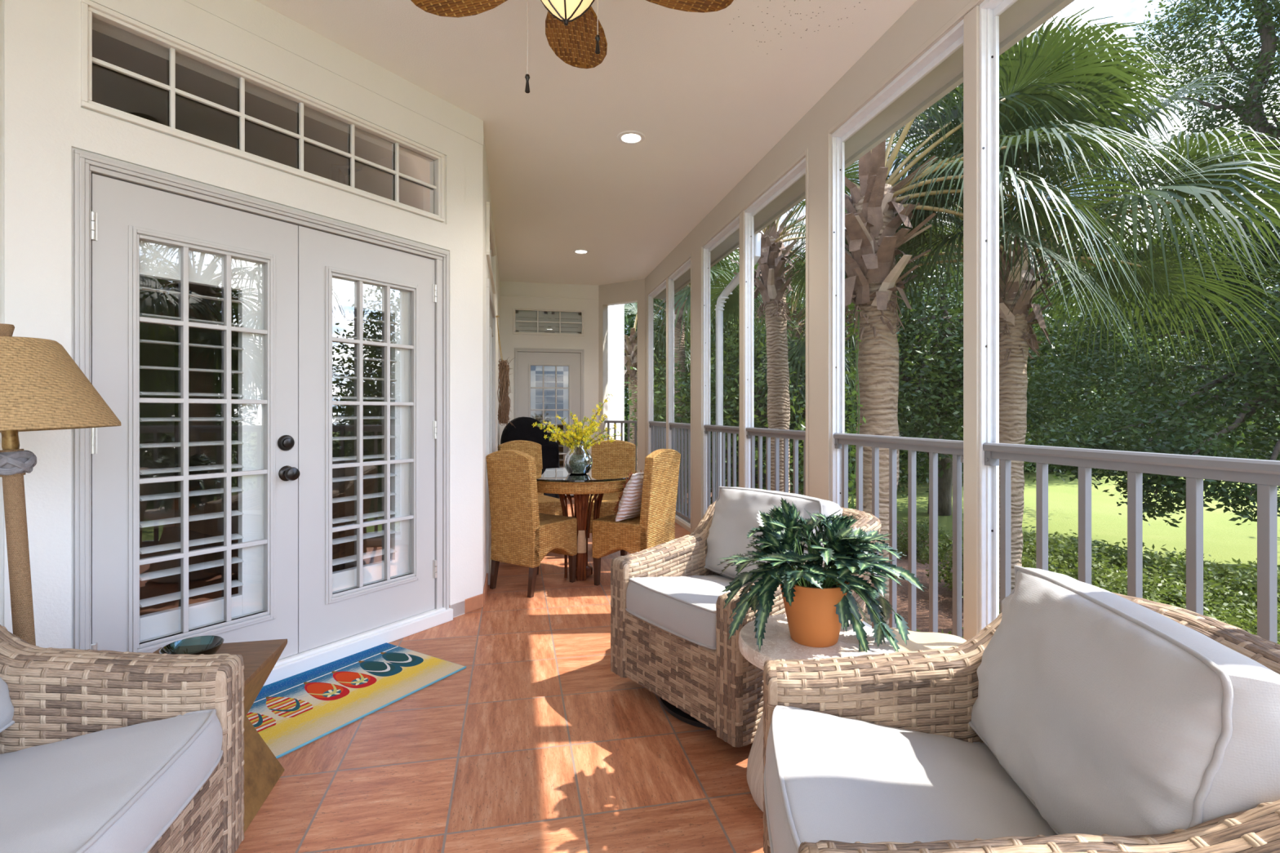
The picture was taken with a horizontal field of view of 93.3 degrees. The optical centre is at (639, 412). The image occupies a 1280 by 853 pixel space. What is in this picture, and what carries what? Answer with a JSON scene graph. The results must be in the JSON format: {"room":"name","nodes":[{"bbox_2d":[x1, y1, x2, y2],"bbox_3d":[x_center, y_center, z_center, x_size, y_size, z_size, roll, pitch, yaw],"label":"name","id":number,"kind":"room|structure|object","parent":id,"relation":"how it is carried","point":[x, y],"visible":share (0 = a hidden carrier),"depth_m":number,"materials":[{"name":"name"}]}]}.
{"room":"covered porch","nodes":[
{"label":"covered porch","id":0,"kind":"room"},
{"bbox_2d":[0,0,4,626],"bbox_3d":[-1.768,-0.300,0.034,0.140,3.000,3.987,0,0,-12],"label":"wall","id":1,"kind":"structure","parent":0,"point":[2,2],"depth_m":1.99,"materials":[{"name":"paint"}]},
{"bbox_2d":[4,0,483,648],"bbox_3d":[-1.592,-0.300,2.900,0.152,3.000,2.070,0,0,33],"label":"wall","id":2,"kind":"structure","parent":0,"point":[45,120],"depth_m":2.42,"materials":[{"name":"paint"}]},
{"bbox_2d":[80,0,444,222],"bbox_3d":[-1.573,-1.285,2.819,0.053,0.386,1.575,0,0,33],"label":"window","id":3,"kind":"structure","parent":2,"relation":"attached to","point":[420,168],"depth_m":2.67,"materials":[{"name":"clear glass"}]},
{"bbox_2d":[73,149,453,686],"bbox_3d":[-1.587,0.134,2.841,0.146,2.132,1.638,0,0,33],"label":"door frame","id":4,"kind":"structure","parent":2,"relation":"attached to","point":[85,163],"depth_m":2.64,"materials":[{"name":"white paint"}]},
{"bbox_2d":[448,593,483,617],"bbox_3d":[-1.039,1.159,3.616,0.012,0.082,0.258,0,0,33],"label":"baseboard","id":5,"kind":"structure","parent":2,"relation":"attached to","point":[475,602],"depth_m":3.65,"materials":[{"name":"tile"}]},
{"bbox_2d":[139,155,413,568],"bbox_3d":[-4.174,-0.300,3.259,4.560,3.000,4.500,0,0,33],"label":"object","id":6,"kind":"structure","parent":0,"point":[371,180],"depth_m":5.82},
{"bbox_2d":[91,173,299,660],"bbox_3d":[-1.819,0.126,2.511,0.170,1.983,0.742,0,0,38],"label":"door","id":7,"kind":"structure","parent":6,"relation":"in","point":[137,230],"depth_m":2.50,"materials":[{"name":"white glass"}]},
{"bbox_2d":[297,226,436,653],"bbox_3d":[-1.411,0.126,3.152,0.131,1.983,0.772,0,0,34],"label":"door","id":8,"kind":"structure","parent":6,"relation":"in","point":[333,269],"depth_m":3.09,"materials":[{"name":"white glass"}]},
{"bbox_2d":[331,164,362,572],"bbox_3d":[-2.025,-0.290,5.707,0.960,3.080,2.500,0,0,-12],"label":"wall","id":9,"kind":"structure","parent":0,"point":[339,172],"depth_m":4.41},
{"bbox_2d":[139,496,764,852],"bbox_3d":[-3.081,1.250,2.965,8.426,0.140,10.260,0,0,-12],"label":"floor","id":10,"kind":"structure","parent":0,"point":[535,745],"depth_m":2.10,"materials":[{"name":"tile"}]},
{"bbox_2d":[0,323,121,645],"bbox_3d":[-1.725,0.484,1.653,0.463,1.450,0.464,0,0,6],"label":"floor lamp","id":11,"kind":"object","parent":10,"relation":"on","point":[42,388],"visible":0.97,"depth_m":1.64,"materials":[{"name":"wicker"}]},
{"bbox_2d":[0,624,244,852],"bbox_3d":[-1.341,0.776,0.845,0.915,0.848,1.486,0,0,-12],"label":"wicker armchair","id":12,"kind":"object","parent":10,"relation":"on","point":[101,751],"visible":1,"depth_m":1.41,"materials":[{"name":"brown wicker"}]},
{"bbox_2d":[0,677,13,728],"bbox_3d":[-1.532,0.566,1.104,0.297,0.427,0.682,0,0,-12],"label":"cushion","id":13,"kind":"object","parent":12,"relation":"on","point":[6,684],"depth_m":1.40,"materials":[{"name":"white fabric"}]},
{"bbox_2d":[0,712,222,852],"bbox_3d":[-1.290,0.831,1.154,0.687,0.209,0.621,0,0,-12],"label":"seat cushion","id":14,"kind":"object","parent":12,"relation":"on","point":[70,782],"depth_m":1.26,"materials":[{"name":"white fabric"}]},
{"bbox_2d":[153,639,287,832],"bbox_3d":[-1.332,0.981,1.812,0.376,0.438,0.376,0,0,-12],"label":"table","id":15,"kind":"object","parent":10,"relation":"on","point":[262,769],"visible":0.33,"depth_m":1.90,"materials":[{"name":"brown wood"}]},
{"bbox_2d":[159,635,224,654],"bbox_3d":[-1.370,0.737,1.850,0.160,0.050,0.160,0,0,-12],"label":"glass bowl","id":16,"kind":"object","parent":15,"relation":"on","point":[205,645],"visible":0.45,"depth_m":1.89,"materials":[{"name":"green glass"}]},
{"bbox_2d":[246,642,466,759],"bbox_3d":[-1.318,1.195,2.603,0.636,0.010,0.909,0,0,31],"label":"doormat","id":17,"kind":"object","parent":10,"relation":"on","point":[291,713],"visible":0.8,"depth_m":2.58,"materials":[{"name":"multicoloured fabric"}]},
{"bbox_2d":[500,417,559,498],"bbox_3d":[-1.349,0.627,7.392,0.686,1.145,0.498,0,0,-16],"label":"covered grill","id":18,"kind":"object","parent":10,"relation":"on","point":[522,429],"visible":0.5,"depth_m":7.19,"materials":[{"name":"black fabric"}]},
{"bbox_2d":[497,440,562,515],"bbox_3d":[-0.952,0.725,5.233,0.400,0.950,0.497,0,0,-36],"label":"dining chair","id":19,"kind":"object","parent":10,"relation":"on","point":[547,504],"visible":0.23,"depth_m":5.33,"materials":[{"name":"brown wicker"}]},
{"bbox_2d":[485,449,577,598],"bbox_3d":[-0.747,0.725,4.186,0.400,0.950,0.497,0,0,34],"label":"dining chair","id":20,"kind":"object","parent":10,"relation":"on","point":[522,535],"visible":1,"depth_m":4.01,"materials":[{"name":"brown wicker"}]},
{"bbox_2d":[536,467,643,581],"bbox_3d":[-0.431,0.822,4.420,0.932,0.756,0.932,0,0,-12],"label":"dining table","id":21,"kind":"object","parent":10,"relation":"on","point":[599,481],"visible":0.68,"depth_m":4.29,"materials":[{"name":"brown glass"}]},
{"bbox_2d":[532,393,621,474],"bbox_3d":[-0.441,0.154,4.413,0.628,0.581,0.403,0,0,15],"label":"glass vase","id":22,"kind":"object","parent":21,"relation":"on","point":[579,464],"visible":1,"depth_m":4.35,"materials":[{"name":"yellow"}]},
{"bbox_2d":[587,440,635,540],"bbox_3d":[-0.275,0.725,5.270,0.400,0.950,0.497,0,0,10],"label":"dining chair","id":23,"kind":"object","parent":10,"relation":"on","point":[619,454],"visible":0.21,"depth_m":5.42,"materials":[{"name":"brown wicker"}]},
{"bbox_2d":[591,448,680,586],"bbox_3d":[-0.019,0.725,4.236,0.497,0.950,0.400,0,0,30],"label":"dining chair","id":24,"kind":"object","parent":10,"relation":"on","point":[655,526],"visible":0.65,"depth_m":4.09,"materials":[{"name":"brown wicker"}]},
{"bbox_2d":[613,469,644,521],"bbox_3d":[-0.019,0.569,4.210,0.223,0.350,0.389,0,0,29],"label":"throw pillow","id":25,"kind":"object","parent":24,"relation":"on","point":[629,504],"visible":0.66,"depth_m":4.06,"materials":[{"name":"white fabric"}]},
{"bbox_2d":[610,486,881,747],"bbox_3d":[0.469,0.776,2.618,0.971,0.847,0.901,0,0,-36],"label":"wicker armchair","id":26,"kind":"object","parent":10,"relation":"on","point":[669,621],"visible":0.54,"depth_m":2.42,"materials":[{"name":"brown wicker"}]},
{"bbox_2d":[626,575,749,647],"bbox_3d":[0.357,0.814,2.533,0.688,0.229,0.586,0,0,-36],"label":"seat cushion","id":27,"kind":"object","parent":26,"relation":"on","point":[662,611],"depth_m":2.37,"materials":[{"name":"white fabric"}]},
{"bbox_2d":[705,487,841,583],"bbox_3d":[0.571,0.566,2.692,0.296,0.427,0.643,0,0,-36],"label":"cushion","id":28,"kind":"object","parent":26,"relation":"on","point":[736,509],"depth_m":2.70,"materials":[{"name":"white fabric"}]},
{"bbox_2d":[738,613,895,812],"bbox_3d":[0.542,0.950,1.875,0.466,0.500,0.466,0,0,-35],"label":"side table","id":29,"kind":"object","parent":10,"relation":"on","point":[778,643],"visible":0.29,"depth_m":1.82,"materials":[{"name":"beige stone"}]},
{"bbox_2d":[780,577,849,647],"bbox_3d":[0.537,0.607,1.863,0.216,0.187,0.216,0,0,-12],"label":"pot","id":30,"kind":"object","parent":29,"relation":"on","point":[815,615],"depth_m":1.79,"materials":[{"name":"ceramic"}]},
{"bbox_2d":[717,497,925,652],"bbox_3d":[0.552,0.536,1.867,0.610,0.558,0.540,0,0,-12],"label":"potted fern","id":31,"kind":"object","parent":29,"relation":"on","point":[818,600],"visible":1,"depth_m":1.79,"materials":[{"name":"green plant"}]},
{"bbox_2d":[889,627,966,652],"bbox_3d":[0.952,0.988,2.024,0.425,0.424,0.423,0,0,-12],"label":"side table","id":32,"kind":"object","parent":10,"relation":"on","point":[917,641],"visible":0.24,"depth_m":2.07,"materials":[{"name":"beige stone"}]},
{"bbox_2d":[763,565,1279,852],"bbox_3d":[0.735,0.776,1.135,0.971,0.847,0.901,0,0,7],"label":"wicker armchair","id":33,"kind":"object","parent":10,"relation":"on","point":[1084,717],"visible":1,"depth_m":1.07,"materials":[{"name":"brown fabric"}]},
{"bbox_2d":[765,708,1057,852],"bbox_3d":[0.595,0.814,1.152,0.688,0.229,0.586,0,0,7],"label":"seat cushion","id":34,"kind":"object","parent":33,"relation":"on","point":[850,775],"depth_m":1.18,"materials":[{"name":"white fabric"}]},
{"bbox_2d":[971,567,1279,835],"bbox_3d":[0.860,0.566,1.119,0.296,0.427,0.643,0,0,7],"label":"cushion","id":35,"kind":"object","parent":33,"relation":"on","point":[1095,711],"depth_m":0.97,"materials":[{"name":"white fabric"}]},
{"bbox_2d":[482,128,500,594],"bbox_3d":[-1.527,-0.300,6.061,0.140,3.000,4.790,0,0,-12],"label":"wall","id":36,"kind":"structure","parent":0,"point":[486,197],"depth_m":4.17,"materials":[{"name":"paint"}]},
{"bbox_2d":[483,573,488,605],"bbox_3d":[-1.440,1.159,6.013,0.012,0.082,4.640,0,0,-12],"label":"baseboard","id":37,"kind":"structure","parent":36,"relation":"attached to","point":[486,584],"depth_m":3.91,"materials":[{"name":"tile"}]},
{"bbox_2d":[489,322,490,529],"bbox_3d":[-1.204,0.126,4.575,0.128,1.983,0.648,0,0,-12],"label":"door","id":38,"kind":"structure","parent":36,"relation":"in","point":[490,322],"depth_m":4.78,"materials":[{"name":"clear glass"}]},
{"bbox_2d":[486,278,495,585],"bbox_3d":[-1.240,0.135,4.900,0.130,2.130,1.460,0,0,-12],"label":"trim","id":39,"kind":"structure","parent":36,"relation":"attached to","point":[490,302],"depth_m":4.19,"materials":[{"name":"white wood"}]},
{"bbox_2d":[486,201,495,293],"bbox_3d":[-1.219,-1.285,4.904,0.052,0.370,1.420,0,0,-12],"label":"window","id":40,"kind":"structure","parent":36,"relation":"in","point":[491,251],"depth_m":4.79,"materials":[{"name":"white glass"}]},
{"bbox_2d":[489,306,493,549],"bbox_3d":[-1.337,0.126,5.213,0.128,1.983,0.648,0,0,-12],"label":"door","id":41,"kind":"structure","parent":36,"relation":"in","point":[491,313],"depth_m":5.10,"materials":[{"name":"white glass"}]},
{"bbox_2d":[495,315,515,426],"bbox_3d":[-1.332,-0.397,5.995,0.194,1.114,0.480,0,0,-12],"label":"twig wreath","id":42,"kind":"object","parent":36,"relation":"hanging from","point":[504,368],"visible":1,"depth_m":5.85,"materials":[{"name":"brown wicker"}]},
{"bbox_2d":[91,0,916,285],"bbox_3d":[-2.973,-1.860,3.059,8.676,0.120,10.400,0,0,-12],"label":"ceiling","id":43,"kind":"structure","parent":0,"point":[710,94],"depth_m":3.49,"materials":[{"name":"beige paint"}]},
{"bbox_2d":[410,0,733,93],"bbox_3d":[-0.204,-1.401,1.874,1.073,0.799,1.082,0,0,-12],"label":"ceiling fan","id":44,"kind":"object","parent":43,"relation":"hanging from","point":[574,31],"visible":1,"depth_m":2.07,"materials":[{"name":"brown wicker"}]},
{"bbox_2d":[573,248,589,253],"bbox_3d":[-0.658,-1.796,6.747,0.188,0.008,0.188,0,0,-12],"label":"recessed light","id":45,"kind":"object","parent":43,"relation":"in","point":[576,251],"visible":1,"depth_m":6.74,"materials":[{"name":"white paint"}]},
{"bbox_2d":[576,250,586,253],"bbox_3d":[-0.658,-1.797,6.747,0.122,0.004,0.122,0,0,-34],"label":"diffuser","id":46,"kind":"object","parent":45,"relation":"attached to","point":[577,251],"depth_m":6.76,"materials":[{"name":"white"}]},
{"bbox_2d":[617,130,645,144],"bbox_3d":[-0.058,-1.796,3.951,0.188,0.008,0.188,0,0,-12],"label":"recessed light","id":47,"kind":"object","parent":43,"relation":"in","point":[629,137],"visible":1,"depth_m":3.94,"materials":[{"name":"white paint"}]},
{"bbox_2d":[622,133,639,142],"bbox_3d":[-0.058,-1.797,3.951,0.122,0.004,0.122,0,0,-34],"label":"diffuser","id":48,"kind":"object","parent":47,"relation":"attached to","point":[625,137],"depth_m":3.95,"materials":[{"name":"white plastic"}]},
{"bbox_2d":[653,0,1074,301],"bbox_3d":[1.328,-1.670,3.596,0.035,0.260,9.700,0,0,-12],"label":"trim","id":49,"kind":"structure","parent":43,"relation":"attached to","point":[1057,6],"depth_m":3.06,"materials":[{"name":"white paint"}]},
{"bbox_2d":[714,232,760,500],"bbox_3d":[0.907,0.424,5.585,0.129,3.952,0.796,0,0,-19],"label":"downspout","id":50,"kind":"object","parent":49,"relation":"attached to","point":[719,308],"visible":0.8,"depth_m":5.88,"materials":[{"name":"metal"}]},
{"bbox_2d":[500,280,598,495],"bbox_3d":[-1.264,-0.300,8.483,1.361,3.000,0.154,0,0,-12],"label":"wall","id":51,"kind":"structure","parent":0,"point":[513,294],"depth_m":8.43,"materials":[{"name":"beige paint"}]},
{"bbox_2d":[512,306,584,336],"bbox_3d":[-1.276,-1.260,8.452,0.981,0.368,0.114,0,0,-12],"label":"window","id":52,"kind":"structure","parent":51,"relation":"in","point":[551,317],"depth_m":8.46,"materials":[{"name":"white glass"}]},
{"bbox_2d":[517,351,580,495],"bbox_3d":[-1.278,0.167,8.472,0.882,2.007,0.132,0,0,-12],"label":"door","id":53,"kind":"structure","parent":51,"relation":"in","point":[528,362],"depth_m":8.44,"materials":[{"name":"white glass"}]},
{"bbox_2d":[514,347,584,454],"bbox_3d":[-1.269,0.156,8.456,0.962,2.088,0.126,0,0,-12],"label":"trim","id":54,"kind":"structure","parent":51,"relation":"attached to","point":[516,349],"depth_m":8.43,"materials":[{"name":"white paint"}]},
{"bbox_2d":[546,318,577,496],"bbox_3d":[-2.708,-0.300,9.579,3.800,3.100,2.540,0,0,-12],"label":"wall","id":55,"kind":"structure","parent":0,"point":[548,378],"depth_m":9.43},
{"bbox_2d":[518,303,624,440],"bbox_3d":[-2.259,-0.700,10.910,3.000,6.200,2.600,0,0,33],"label":"wall","id":56,"kind":"structure","parent":0,"point":[615,313],"depth_m":10.93,"materials":[{"name":"paint"}]},
{"bbox_2d":[598,278,644,471],"bbox_3d":[-0.227,-0.300,8.397,0.778,3.000,0.120,0,0,33],"label":"wall","id":57,"kind":"structure","parent":0,"point":[628,291],"depth_m":8.30,"materials":[{"name":"beige paint"}]},
{"bbox_2d":[604,420,637,470],"bbox_3d":[-0.253,0.615,8.402,0.576,1.000,0.040,0,0,33],"label":"porch railing","id":58,"kind":"object","parent":57,"relation":"attached to","point":[635,422],"visible":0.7,"depth_m":8.35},
{"bbox_2d":[644,0,984,533],"bbox_3d":[1.077,-0.300,3.467,0.080,3.000,9.550,0,0,-12],"label":"wall","id":59,"kind":"structure","parent":0,"point":[923,19],"depth_m":3.51,"materials":[{"name":"beige paint"}]},
{"bbox_2d":[648,280,666,454],"bbox_3d":[0.243,-0.198,7.489,0.066,2.705,0.986,0,0,-12],"label":"window","id":60,"kind":"structure","parent":59,"relation":"in","point":[662,286],"depth_m":7.95,"materials":[{"name":"metal"}]},
{"bbox_2d":[666,277,668,448],"bbox_3d":[0.333,-0.198,6.969,0.050,2.705,0.070,0,0,-12],"label":"trim","id":61,"kind":"structure","parent":59,"relation":"attached to","point":[667,278],"depth_m":6.94,"materials":[{"name":"white wood"}]},
{"bbox_2d":[646,253,692,528],"bbox_3d":[0.300,-0.211,6.982,0.008,2.733,2.059,0,0,-12],"label":"trim","id":62,"kind":"structure","parent":59,"relation":"attached to","point":[691,254],"depth_m":5.98,"materials":[{"name":"white wood"}]},
{"bbox_2d":[668,257,690,527],"bbox_3d":[0.454,-0.198,6.475,0.066,2.705,0.947,0,0,-12],"label":"window","id":63,"kind":"structure","parent":59,"relation":"in","point":[686,266],"depth_m":6.60,"materials":[{"name":"metal"}]},
{"bbox_2d":[702,215,739,516],"bbox_3d":[0.720,-0.198,5.197,0.066,2.705,0.952,0,0,-12],"label":"window","id":64,"kind":"structure","parent":59,"relation":"in","point":[732,227],"depth_m":5.57,"materials":[{"name":"metal"}]},
{"bbox_2d":[739,210,744,488],"bbox_3d":[0.808,-0.198,4.683,0.050,2.705,0.091,0,0,-12],"label":"trim","id":65,"kind":"structure","parent":59,"relation":"attached to","point":[742,214],"depth_m":4.65,"materials":[{"name":"white paint"}]},
{"bbox_2d":[700,147,808,520],"bbox_3d":[0.787,-0.211,4.643,0.008,2.733,2.122,0,0,-12],"label":"trim","id":66,"kind":"structure","parent":59,"relation":"attached to","point":[802,155],"depth_m":3.69,"materials":[{"name":"white wood"}]},
{"bbox_2d":[744,157,805,495],"bbox_3d":[0.939,-0.198,4.142,0.066,2.705,1.023,0,0,-12],"label":"window","id":67,"kind":"structure","parent":59,"relation":"in","point":[798,171],"depth_m":4.50,"materials":[{"name":"wood"}]},
{"bbox_2d":[831,18,964,639],"bbox_3d":[1.203,-0.198,2.872,0.066,2.705,1.020,0,0,-12],"label":"window","id":68,"kind":"structure","parent":59,"relation":"in","point":[953,39],"depth_m":2.86,"materials":[{"name":"metal"}]},
{"bbox_2d":[826,0,980,501],"bbox_3d":[1.279,-0.211,2.277,0.008,2.733,2.273,0,0,-12],"label":"trim","id":69,"kind":"structure","parent":59,"relation":"attached to","point":[968,6],"depth_m":3.36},
{"bbox_2d":[964,4,979,640],"bbox_3d":[1.297,-0.198,2.334,0.050,2.705,0.071,0,0,-12],"label":"porch column","id":70,"kind":"structure","parent":59,"relation":"attached to","point":[971,20],"depth_m":2.32,"materials":[{"name":"white paint"}]},
{"bbox_2d":[979,0,1279,643],"bbox_3d":[1.436,-0.198,1.752,0.066,2.705,1.126,0,0,-12],"label":"window","id":71,"kind":"structure","parent":59,"relation":"in","point":[989,10],"depth_m":2.05,"materials":[{"name":"wood"}]},
{"label":"outside","id":72,"kind":"structure","parent":0,"visible":0},
{"bbox_2d":[711,442,1279,613],"bbox_3d":[37.948,2.500,38.535,150.000,0.200,180.000,0,0,-12],"label":"lawn","id":73,"kind":"structure","parent":72,"point":[1224,540],"depth_m":13.32,"materials":[{"name":"green plant"}]},
{"bbox_2d":[624,251,804,447],"bbox_3d":[1.691,-2.339,20.963,11.034,9.511,7.554,0,0,-3],"label":"oak tree","id":74,"kind":"object","parent":73,"relation":"on","point":[629,321],"visible":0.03,"depth_m":19.95,"materials":[{"name":"green plant"}]},
{"bbox_2d":[624,250,805,475],"bbox_3d":[3.947,-1.601,22.952,11.508,10.112,7.701,0,0,-3],"label":"oak tree","id":75,"kind":"object","parent":73,"relation":"on","point":[736,268],"visible":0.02,"depth_m":22.25,"materials":[{"name":"green plant"}]},
{"bbox_2d":[624,271,910,515],"bbox_3d":[2.430,-0.191,12.346,6.605,6.075,4.609,0,0,-4],"label":"oak tree","id":76,"kind":"object","parent":73,"relation":"on","point":[759,421],"visible":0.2,"depth_m":12.09,"materials":[{"name":"green plant"}]},
{"bbox_2d":[711,248,924,474],"bbox_3d":[8.027,-2.101,25.853,13.224,11.416,8.378,0,0,-4],"label":"oak tree","id":77,"kind":"object","parent":73,"relation":"on","point":[803,248],"visible":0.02,"depth_m":25.91,"materials":[{"name":"green plant"}]},
{"bbox_2d":[687,492,963,636],"bbox_3d":[3.331,2.385,6.821,7.300,0.030,24.000,0,0,-12],"label":"mulch bed","id":78,"kind":"object","parent":73,"relation":"on","point":[944,597],"visible":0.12,"depth_m":7.61,"materials":[{"name":"brown soil"}]},
{"bbox_2d":[624,302,690,470],"bbox_3d":[0.687,-0.534,16.051,2.780,5.892,4.123,0,0,-12],"label":"palm tree","id":79,"kind":"object","parent":78,"relation":"on","point":[631,342],"visible":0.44,"depth_m":15.93,"materials":[{"name":"green plant"}]},
{"bbox_2d":[634,247,758,502],"bbox_3d":[1.154,-1.218,14.066,3.312,7.256,4.130,0,0,-32],"label":"palm tree","id":80,"kind":"object","parent":78,"relation":"on","point":[682,306],"visible":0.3,"depth_m":13.90,"materials":[{"name":"green plant"}]},
{"bbox_2d":[710,260,857,494],"bbox_3d":[3.419,-0.601,13.007,3.964,6.030,3.879,0,0,-42],"label":"palm tree","id":81,"kind":"object","parent":78,"relation":"on","point":[802,350],"visible":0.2,"depth_m":12.14,"materials":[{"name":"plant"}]},
{"bbox_2d":[684,159,906,493],"bbox_3d":[2.405,-0.978,9.260,3.672,6.777,4.164,0,0,-20],"label":"palm tree","id":82,"kind":"object","parent":78,"relation":"on","point":[773,256],"visible":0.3,"depth_m":9.11,"materials":[{"name":"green plant"}]},
{"bbox_2d":[896,518,951,559],"bbox_3d":[4.547,2.111,10.036,1.196,0.714,1.259,0,0,-44],"label":"shrub","id":83,"kind":"object","parent":78,"relation":"on","point":[924,537],"visible":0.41,"depth_m":9.85,"materials":[{"name":"green plant"}]},
{"bbox_2d":[915,626,963,638],"bbox_3d":[2.240,2.063,4.461,1.363,0.870,1.571,0,0,35],"label":"shrub","id":84,"kind":"object","parent":78,"relation":"on","point":[949,633],"visible":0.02,"depth_m":4.66,"materials":[{"name":"green plant"}]},
{"bbox_2d":[760,1,1225,626],"bbox_3d":[2.793,-0.560,5.514,2.927,5.948,4.198,0,0,-17],"label":"palm tree","id":85,"kind":"object","parent":78,"relation":"on","point":[873,281],"visible":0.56,"depth_m":4.95,"materials":[{"name":"green plant"}]},
{"bbox_2d":[844,302,866,509],"bbox_3d":[1.779,0.778,5.100,0.191,3.404,0.276,0,0,-12],"label":"climbing vine","id":86,"kind":"object","parent":85,"relation":"attached to","point":[851,376],"visible":0.34,"depth_m":5.10,"materials":[{"name":"green plant"}]},
{"bbox_2d":[916,525,1078,597],"bbox_3d":[4.572,1.963,7.527,1.794,1.144,2.068,0,0,-8],"label":"shrub","id":87,"kind":"object","parent":78,"relation":"on","point":[945,546],"visible":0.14,"depth_m":7.58,"materials":[{"name":"green plant"}]},
{"bbox_2d":[782,18,1279,611],"bbox_3d":[3.960,-0.677,6.411,4.834,6.161,4.985,0,0,21],"label":"palm tree","id":88,"kind":"object","parent":78,"relation":"on","point":[1016,335],"visible":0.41,"depth_m":5.65,"materials":[{"name":"green plant"}]},
{"bbox_2d":[1021,529,1186,603],"bbox_3d":[5.170,1.960,7.045,1.967,1.115,1.869,0,0,-3],"label":"shrub","id":89,"kind":"object","parent":78,"relation":"on","point":[1066,551],"visible":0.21,"depth_m":6.91,"materials":[{"name":"green plant"}]},
{"bbox_2d":[1073,567,1257,631],"bbox_3d":[4.917,2.013,5.810,1.579,1.007,1.819,0,0,41],"label":"shrub","id":90,"kind":"object","parent":78,"relation":"on","point":[1179,588],"visible":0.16,"depth_m":5.77,"materials":[{"name":"green plant"}]},
{"bbox_2d":[1076,538,1279,621],"bbox_3d":[5.617,1.966,6.474,1.833,1.122,1.846,0,0,5],"label":"shrub","id":91,"kind":"object","parent":78,"relation":"on","point":[1170,573],"visible":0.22,"depth_m":6.24,"materials":[{"name":"green plant"}]},
{"bbox_2d":[1144,557,1279,630],"bbox_3d":[6.108,1.979,5.920,1.985,1.099,1.722,0,0,38],"label":"shrub","id":92,"kind":"object","parent":78,"relation":"on","point":[1242,574],"visible":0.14,"depth_m":6.00,"materials":[{"name":"green plant"}]},
{"bbox_2d":[1146,597,1278,644],"bbox_3d":[4.550,2.046,4.937,1.654,0.916,1.435,0,0,-5],"label":"shrub","id":93,"kind":"object","parent":78,"relation":"on","point":[1233,623],"visible":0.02,"depth_m":4.93,"materials":[{"name":"green plant"}]},
{"bbox_2d":[1203,603,1279,644],"bbox_3d":[5.346,2.018,4.760,1.615,0.982,1.604,0,0,8],"label":"shrub","id":94,"kind":"object","parent":78,"relation":"on","point":[1228,614],"visible":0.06,"depth_m":5.16,"materials":[{"name":"green plant"}]},
{"bbox_2d":[1242,584,1279,627],"bbox_3d":[6.469,1.976,5.234,1.794,1.070,1.888,0,0,43],"label":"shrub","id":95,"kind":"object","parent":78,"relation":"on","point":[1279,584],"visible":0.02,"depth_m":5.83,"materials":[{"name":"green plant"}]},
{"bbox_2d":[759,262,1055,497],"bbox_3d":[8.173,-1.149,19.403,10.340,9.142,6.932,0,0,-8],"label":"oak tree","id":96,"kind":"object","parent":73,"relation":"on","point":[919,453],"visible":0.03,"depth_m":18.01,"materials":[{"name":"green plant"}]},
{"bbox_2d":[760,155,1167,515],"bbox_3d":[7.174,-1.925,14.175,9.564,8.676,6.306,0,0,-2],"label":"oak tree","id":97,"kind":"object","parent":73,"relation":"on","point":[944,402],"visible":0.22,"depth_m":12.94,"materials":[{"name":"green plant"}]},
{"bbox_2d":[898,240,1190,481],"bbox_3d":[13.846,-2.258,23.277,13.408,11.356,8.679,0,0,-12],"label":"oak tree","id":98,"kind":"object","parent":73,"relation":"on","point":[1027,464],"visible":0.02,"depth_m":21.73,"materials":[{"name":"green plant"}]},
{"bbox_2d":[1023,226,1277,474],"bbox_3d":[19.863,-1.976,26.133,14.867,12.319,9.106,0,0,-5],"label":"oak tree","id":99,"kind":"object","parent":73,"relation":"on","point":[1185,340],"visible":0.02,"depth_m":24.13,"materials":[{"name":"green plant"}]},
{"bbox_2d":[1024,0,1279,527],"bbox_3d":[10.990,-3.206,8.983,9.815,11.273,6.685,0,0,32],"label":"oak tree","id":100,"kind":"object","parent":73,"relation":"on","point":[1171,418],"visible":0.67,"depth_m":9.95,"materials":[{"name":"green plant"}]},
{"bbox_2d":[1103,199,1279,460],"bbox_3d":[27.848,-2.580,27.827,17.153,14.751,10.582,0,0,-4],"label":"oak tree","id":101,"kind":"object","parent":73,"relation":"on","point":[1262,411],"visible":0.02,"depth_m":25.92,"materials":[{"name":"green plant"}]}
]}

